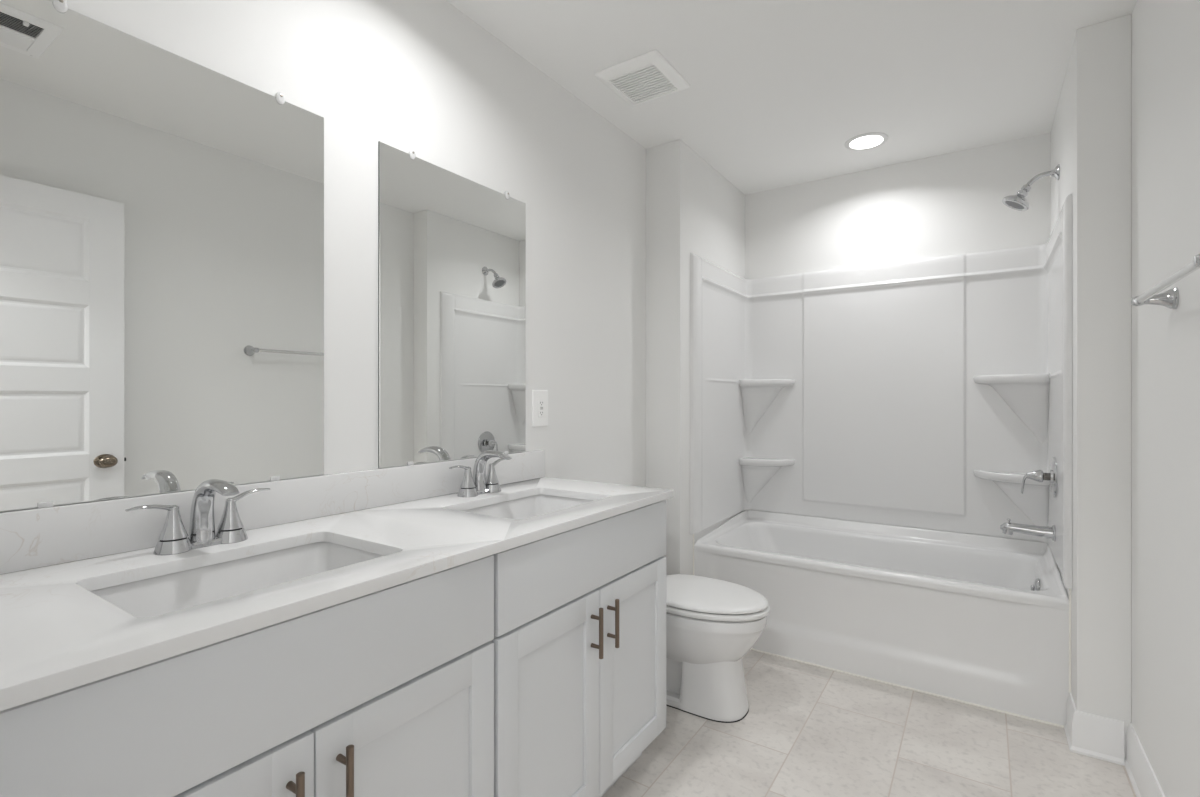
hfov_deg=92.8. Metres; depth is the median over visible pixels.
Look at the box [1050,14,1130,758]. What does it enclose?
wall
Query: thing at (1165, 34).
wall
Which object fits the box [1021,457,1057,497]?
shower valve
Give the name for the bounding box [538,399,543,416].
receptacle
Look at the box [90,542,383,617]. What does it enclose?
undermount sink
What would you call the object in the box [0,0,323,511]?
wall mirror
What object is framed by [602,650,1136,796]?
floor
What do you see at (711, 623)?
toilet
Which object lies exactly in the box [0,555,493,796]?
vanity cabinet
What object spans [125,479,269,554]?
faucet
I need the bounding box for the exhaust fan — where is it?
[595,50,689,105]
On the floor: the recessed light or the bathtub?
the bathtub
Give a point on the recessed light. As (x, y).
(865, 141)
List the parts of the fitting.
spray plate, shower arm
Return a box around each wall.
[4,0,645,511]
[646,139,744,575]
[745,133,1049,541]
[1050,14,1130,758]
[1131,0,1199,796]
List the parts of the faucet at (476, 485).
lever, handle, plate, spout, handle, lever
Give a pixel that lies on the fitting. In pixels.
(1018, 202)
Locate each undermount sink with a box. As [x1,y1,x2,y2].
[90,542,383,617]
[463,494,593,519]
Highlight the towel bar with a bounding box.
[1131,254,1199,308]
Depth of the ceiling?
2.15 m
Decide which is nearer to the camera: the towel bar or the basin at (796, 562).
the towel bar
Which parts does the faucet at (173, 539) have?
lever, handle, plate, spout, handle, lever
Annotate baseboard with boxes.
[1064,692,1164,796]
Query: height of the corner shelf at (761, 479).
0.294 m
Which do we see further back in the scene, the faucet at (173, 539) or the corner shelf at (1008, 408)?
the corner shelf at (1008, 408)
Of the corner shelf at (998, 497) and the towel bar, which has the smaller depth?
the towel bar
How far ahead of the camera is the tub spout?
2.42 m
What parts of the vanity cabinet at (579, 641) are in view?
door, drawer, handle, handle, door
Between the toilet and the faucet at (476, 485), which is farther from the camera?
the toilet
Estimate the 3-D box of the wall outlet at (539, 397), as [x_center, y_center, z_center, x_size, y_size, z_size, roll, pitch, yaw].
[-0.225,0.037,2.174,0.010,0.138,0.090,0,0,34]
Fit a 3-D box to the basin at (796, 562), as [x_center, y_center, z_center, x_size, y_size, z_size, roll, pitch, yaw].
[1.289,0.886,2.777,1.473,0.418,0.755,0,0,34]
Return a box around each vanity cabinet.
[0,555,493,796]
[490,500,665,796]
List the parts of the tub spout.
spout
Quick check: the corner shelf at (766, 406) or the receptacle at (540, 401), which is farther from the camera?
the corner shelf at (766, 406)
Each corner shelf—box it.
[739,379,794,433]
[739,457,794,502]
[973,374,1049,443]
[973,470,1049,526]
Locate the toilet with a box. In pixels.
[666,574,769,722]
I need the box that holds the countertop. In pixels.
[0,477,673,710]
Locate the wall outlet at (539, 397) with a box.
[532,390,547,426]
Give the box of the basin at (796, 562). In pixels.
[694,510,1068,610]
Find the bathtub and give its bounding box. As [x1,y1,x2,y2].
[693,510,1070,727]
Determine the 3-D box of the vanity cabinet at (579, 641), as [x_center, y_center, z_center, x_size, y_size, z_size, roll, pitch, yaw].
[-0.207,0.756,1.687,0.572,0.867,0.793,0,0,34]
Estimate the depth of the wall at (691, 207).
2.82 m
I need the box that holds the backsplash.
[0,450,544,573]
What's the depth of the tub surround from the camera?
2.99 m
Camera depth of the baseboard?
1.87 m
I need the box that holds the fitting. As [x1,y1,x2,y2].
[1002,164,1059,210]
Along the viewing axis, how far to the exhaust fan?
2.20 m
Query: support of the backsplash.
attached to the wall at (423, 77)
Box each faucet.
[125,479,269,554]
[449,450,511,496]
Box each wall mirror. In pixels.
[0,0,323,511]
[378,141,525,467]
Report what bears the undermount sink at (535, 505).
in the countertop
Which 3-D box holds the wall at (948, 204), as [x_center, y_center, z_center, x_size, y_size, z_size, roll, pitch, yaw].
[1.514,-0.030,3.159,1.803,2.440,0.110,0,0,34]
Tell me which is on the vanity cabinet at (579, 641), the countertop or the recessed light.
the countertop
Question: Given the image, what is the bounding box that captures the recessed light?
[845,132,887,149]
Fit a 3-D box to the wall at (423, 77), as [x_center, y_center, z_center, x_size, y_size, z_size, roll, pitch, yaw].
[-0.248,-0.030,2.246,0.110,2.440,3.587,0,0,34]
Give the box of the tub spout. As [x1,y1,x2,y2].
[1000,519,1055,540]
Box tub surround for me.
[690,194,1071,588]
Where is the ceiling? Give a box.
[446,0,1136,194]
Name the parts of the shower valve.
lever handle, stem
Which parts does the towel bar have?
post, post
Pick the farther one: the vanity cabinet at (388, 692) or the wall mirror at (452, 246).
the wall mirror at (452, 246)

